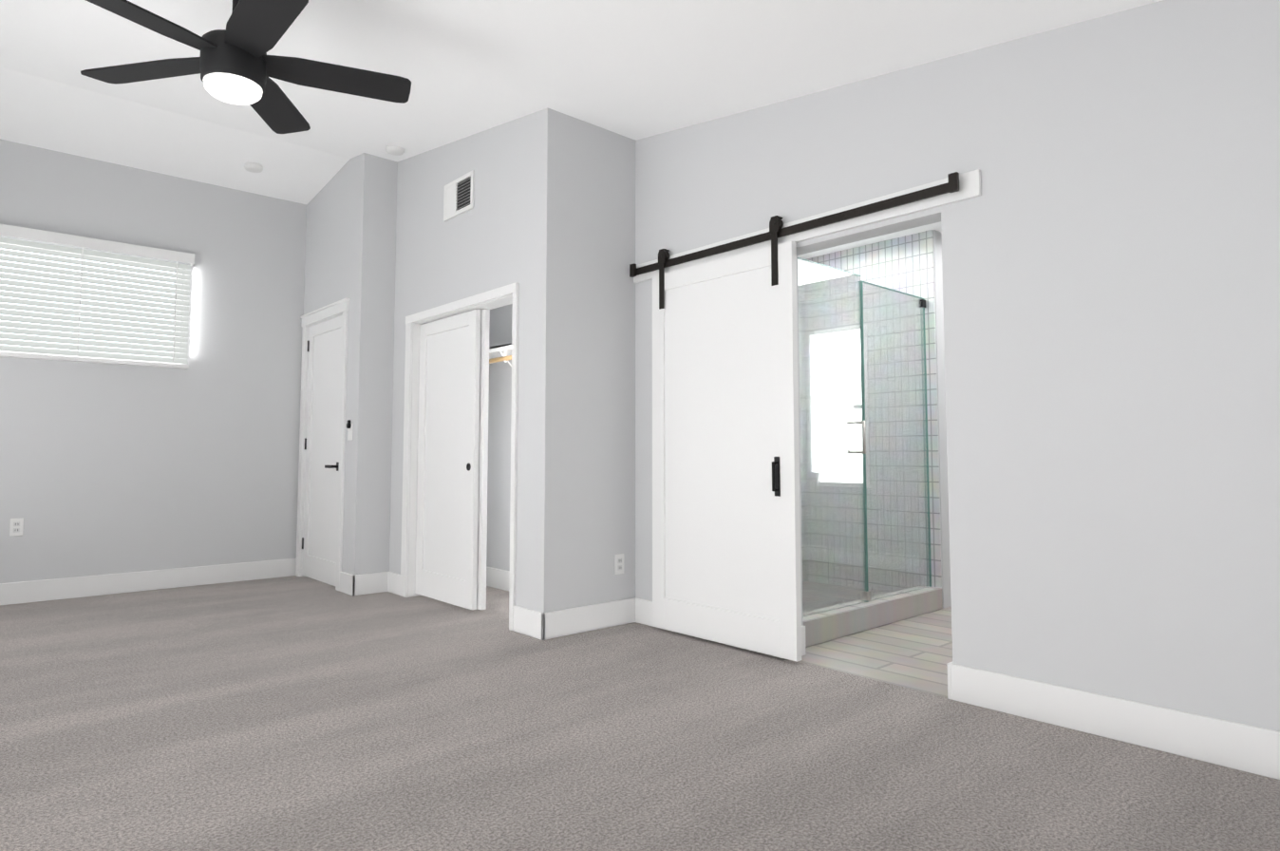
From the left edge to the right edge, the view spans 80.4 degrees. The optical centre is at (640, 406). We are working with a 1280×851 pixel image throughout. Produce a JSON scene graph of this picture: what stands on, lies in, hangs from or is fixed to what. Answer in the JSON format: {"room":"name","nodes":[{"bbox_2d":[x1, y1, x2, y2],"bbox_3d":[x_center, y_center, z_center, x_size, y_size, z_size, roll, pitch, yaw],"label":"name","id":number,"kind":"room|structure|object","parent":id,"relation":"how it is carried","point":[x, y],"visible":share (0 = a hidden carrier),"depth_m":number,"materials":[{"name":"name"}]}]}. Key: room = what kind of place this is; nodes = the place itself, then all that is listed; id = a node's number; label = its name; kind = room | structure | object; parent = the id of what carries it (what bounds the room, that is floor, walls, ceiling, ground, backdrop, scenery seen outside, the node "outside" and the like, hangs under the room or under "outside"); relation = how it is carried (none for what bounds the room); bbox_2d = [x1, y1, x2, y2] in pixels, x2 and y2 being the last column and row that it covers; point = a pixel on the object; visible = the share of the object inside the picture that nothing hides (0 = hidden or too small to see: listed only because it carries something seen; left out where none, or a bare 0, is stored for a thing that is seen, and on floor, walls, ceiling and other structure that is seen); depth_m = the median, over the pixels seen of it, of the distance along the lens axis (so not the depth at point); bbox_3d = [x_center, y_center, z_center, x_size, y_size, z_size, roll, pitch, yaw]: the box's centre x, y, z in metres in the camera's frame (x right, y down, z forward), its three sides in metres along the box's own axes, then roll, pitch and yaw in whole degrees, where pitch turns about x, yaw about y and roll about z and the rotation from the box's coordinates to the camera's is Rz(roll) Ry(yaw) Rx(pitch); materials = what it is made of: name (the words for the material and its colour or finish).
{"room":"empty bedroom","nodes":[
{"label":"empty bedroom","id":0,"kind":"room"},
{"bbox_2d":[0,139,306,583],"bbox_3d":[-3.938,-0.390,5.331,3.200,3.400,0.140,3,-5,-42],"label":"wall","id":1,"kind":"structure","parent":0,"point":[108,468],"depth_m":5.60,"materials":[{"name":"white paint"}]},
{"bbox_2d":[9,517,23,536],"bbox_3d":[-4.111,0.791,4.999,0.070,0.114,0.008,3,-5,-42],"label":"electrical outlet","id":2,"kind":"object","parent":1,"relation":"attached to","point":[16,526],"visible":1,"depth_m":5.00,"materials":[{"name":"white plastic"}]},
{"bbox_2d":[0,242,183,364],"bbox_3d":[-3.950,-0.732,5.330,1.270,0.777,0.129,3,-5,-42],"label":"window","id":3,"kind":"structure","parent":1,"relation":"in","point":[98,312],"depth_m":5.40,"materials":[{"name":"white glass"}]},
{"bbox_2d":[0,224,194,369],"bbox_3d":[-3.881,-0.731,5.253,1.360,0.900,0.084,3,-5,-42],"label":"window blinds","id":4,"kind":"object","parent":3,"relation":"attached to","point":[53,340],"visible":0.98,"depth_m":5.30,"materials":[{"name":"white plastic"}]},
{"bbox_2d":[0,558,296,604],"bbox_3d":[-3.875,1.234,5.179,2.930,0.140,0.016,3,-5,-42],"label":"baseboard","id":5,"kind":"structure","parent":1,"relation":"attached to","point":[45,590],"depth_m":5.43,"materials":[{"name":"white wood"}]},
{"bbox_2d":[300,155,357,576],"bbox_3d":[-2.386,-0.353,5.909,0.120,3.400,1.080,3,-5,-42],"label":"wall","id":6,"kind":"structure","parent":0,"point":[330,242],"depth_m":5.79,"materials":[{"name":"white paint"}]},
{"bbox_2d":[301,315,342,585],"bbox_3d":[-2.459,0.327,5.854,0.098,2.013,0.794,3,-5,-42],"label":"door","id":7,"kind":"structure","parent":6,"relation":"in","point":[319,540],"depth_m":5.90,"materials":[{"name":"white wood"}]},
{"bbox_2d":[295,297,350,591],"bbox_3d":[-2.423,0.286,5.887,0.150,2.122,0.990,3,-5,-42],"label":"trim","id":8,"kind":"structure","parent":6,"relation":"attached to","point":[339,308],"depth_m":5.89,"materials":[{"name":"white wood"}]},
{"bbox_2d":[346,419,352,440],"bbox_3d":[-2.087,0.166,5.433,0.027,0.145,0.075,3,-5,-42],"label":"light switch","id":9,"kind":"object","parent":6,"relation":"attached to","point":[349,429],"visible":1,"depth_m":5.43,"materials":[{"name":"white plastic"}]},
{"bbox_2d":[347,152,397,575],"bbox_3d":[-1.650,-0.362,5.765,1.020,3.400,0.120,3,-5,-42],"label":"wall","id":10,"kind":"structure","parent":0,"point":[371,441],"depth_m":5.45,"materials":[{"name":"white paint"}]},
{"bbox_2d":[389,112,535,608],"bbox_3d":[-1.145,-0.416,4.923,0.140,3.400,1.810,3,-5,-42],"label":"wall","id":11,"kind":"structure","parent":0,"point":[485,243],"depth_m":4.74,"materials":[{"name":"white paint"}]},
{"bbox_2d":[414,309,489,610],"bbox_3d":[-1.256,0.336,5.024,0.081,1.873,0.810,3,-5,-42],"label":"closet door","id":12,"kind":"structure","parent":11,"relation":"in","point":[451,541],"depth_m":4.94,"materials":[{"name":"white wood"}]},
{"bbox_2d":[443,169,474,221],"bbox_3d":[-1.172,-1.359,4.898,0.015,0.240,0.380,3,-5,-42],"label":"air vent","id":13,"kind":"object","parent":11,"relation":"in","point":[459,196],"visible":0.98,"depth_m":4.89,"materials":[{"name":"grey metal"}]},
{"bbox_2d":[400,282,519,630],"bbox_3d":[-1.126,0.303,4.839,0.162,1.955,1.430,3,-5,-42],"label":"trim","id":14,"kind":"structure","parent":11,"relation":"attached to","point":[411,367],"depth_m":5.22,"materials":[{"name":"white wood"}]},
{"bbox_2d":[0,0,1162,204],"bbox_3d":[-0.965,-1.724,2.787,4.100,1.238,8.020,3,-5,-42],"label":"ceiling","id":15,"kind":"structure","parent":0,"point":[636,68],"depth_m":3.70,"materials":[{"name":"white paint"}]},
{"bbox_2d":[80,0,411,133],"bbox_3d":[-1.512,-1.440,2.851,1.256,0.553,1.200,3,-5,-42],"label":"fan","id":16,"kind":"object","parent":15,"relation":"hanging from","point":[234,63],"visible":1,"depth_m":2.85,"materials":[{"name":"black metal"}]},
{"bbox_2d":[244,161,263,172],"bbox_3d":[-2.885,-1.786,5.658,0.124,0.046,0.124,3,-5,-42],"label":"smoke detector","id":17,"kind":"object","parent":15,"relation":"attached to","point":[254,167],"visible":0.98,"depth_m":5.62,"materials":[{"name":"white plastic"}]},
{"bbox_2d":[385,145,404,155],"bbox_3d":[-1.701,-1.788,5.270,0.124,0.046,0.124,3,-5,-42],"label":"smoke detector","id":18,"kind":"object","parent":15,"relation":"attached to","point":[394,150],"visible":0.94,"depth_m":5.24,"materials":[{"name":"white plastic"}]},
{"bbox_2d":[530,108,635,612],"bbox_3d":[0.835,-0.385,5.407,3.730,3.400,0.120,3,-5,-42],"label":"wall","id":19,"kind":"structure","parent":0,"point":[583,500],"depth_m":4.27,"materials":[{"name":"white paint"}]},
{"bbox_2d":[535,597,634,639],"bbox_3d":[-0.277,1.172,4.211,0.646,0.140,0.016,3,-5,-42],"label":"baseboard","id":20,"kind":"structure","parent":19,"relation":"attached to","point":[555,624],"depth_m":4.17,"materials":[{"name":"white wood"}]},
{"bbox_2d":[614,553,623,574],"bbox_3d":[-0.117,0.907,4.377,0.070,0.114,0.008,3,-5,-42],"label":"outlet","id":21,"kind":"object","parent":19,"relation":"attached to","point":[618,563],"visible":1,"depth_m":4.37,"materials":[{"name":"white plastic"}]},
{"bbox_2d":[0,575,1279,850],"bbox_3d":[-1.010,1.151,2.562,3.980,0.030,8.020,3,-5,-42],"label":"floor","id":22,"kind":"structure","parent":0,"point":[292,712],"depth_m":2.50,"materials":[{"name":"grey carpet"}]},
{"bbox_2d":[652,215,801,660],"bbox_3d":[0.399,0.144,3.950,0.079,2.126,0.985,3,-5,-42],"label":"barn door","id":23,"kind":"structure","parent":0,"point":[725,520],"depth_m":3.89,"materials":[{"name":"white painted wood"},{"name":"black metal"}]},
{"bbox_2d":[797,221,941,259],"bbox_3d":[2.216,-1.245,4.504,2.960,0.100,3.150,3,-5,-42],"label":"ceiling","id":24,"kind":"structure","parent":0,"point":[935,226],"depth_m":5.21,"materials":[{"name":"white paint"}]},
{"bbox_2d":[799,606,952,696],"bbox_3d":[2.131,1.240,4.348,3.080,0.080,3.270,3,-5,-42],"label":"floor","id":25,"kind":"structure","parent":0,"point":[914,652],"depth_m":3.73,"materials":[{"name":"beige tile"}]},
{"bbox_2d":[802,586,942,647],"bbox_3d":[1.290,1.185,4.342,1.576,0.130,0.140,3,-5,-42],"label":"shower curb","id":26,"kind":"object","parent":25,"relation":"on","point":[831,625],"visible":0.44,"depth_m":4.25,"materials":[{"name":"tile"}]},
{"bbox_2d":[797,257,931,617],"bbox_3d":[1.300,0.171,4.416,1.545,1.900,0.118,3,-5,-42],"label":"shower enclosure","id":27,"kind":"object","parent":26,"relation":"on","point":[865,490],"visible":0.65,"depth_m":4.40,"materials":[{"name":"clear glass"}]},
{"bbox_2d":[807,229,951,608],"bbox_3d":[1.635,0.085,5.318,0.140,2.450,1.020,3,-5,-42],"label":"wall","id":28,"kind":"structure","parent":0,"point":[911,264],"depth_m":4.94,"materials":[{"name":"white tile"}]},
{"bbox_2d":[486,0,1279,731],"bbox_3d":[0.921,-0.502,3.590,0.120,3.400,6.560,3,-5,-42],"label":"wall","id":29,"kind":"structure","parent":0,"point":[1112,292],"depth_m":2.73,"materials":[{"name":"white paint"}]},
{"bbox_2d":[486,565,509,591],"bbox_3d":[-0.720,1.235,5.200,0.016,0.140,1.810,3,-5,-42],"label":"baseboard","id":30,"kind":"structure","parent":29,"relation":"attached to","point":[498,578],"depth_m":5.54,"materials":[{"name":"white wood"}]},
{"bbox_2d":[489,342,511,366],"bbox_3d":[-0.841,-0.230,5.185,0.339,0.349,1.808,3,-5,-42],"label":"closet shelf","id":31,"kind":"object","parent":29,"relation":"attached to","point":[500,353],"visible":0.21,"depth_m":5.13,"materials":[{"name":"white wood"}]},
{"bbox_2d":[634,597,789,659],"bbox_3d":[0.340,1.160,4.027,0.016,0.140,1.116,3,-5,-42],"label":"baseboard","id":32,"kind":"structure","parent":29,"relation":"attached to","point":[643,608],"depth_m":4.37,"materials":[{"name":"white wood"}]},
{"bbox_2d":[633,169,981,282],"bbox_3d":[0.662,-0.846,3.796,0.020,0.105,2.079,3,-5,-42],"label":"trim","id":33,"kind":"structure","parent":29,"relation":"attached to","point":[969,184],"depth_m":3.45,"materials":[{"name":"white wood"}]},
{"bbox_2d":[629,171,959,277],"bbox_3d":[0.621,-0.857,3.789,0.050,0.075,1.988,3,-5,-42],"label":"barn door rail","id":34,"kind":"object","parent":33,"relation":"attached to","point":[951,185],"depth_m":3.54,"materials":[{"name":"black metal"}]},
{"bbox_2d":[947,661,1279,779],"bbox_3d":[2.141,1.031,2.034,0.016,0.140,2.706,3,-5,-42],"label":"baseboard","id":35,"kind":"structure","parent":29,"relation":"attached to","point":[1238,746],"depth_m":2.57,"materials":[{"name":"white wood"}]}
]}

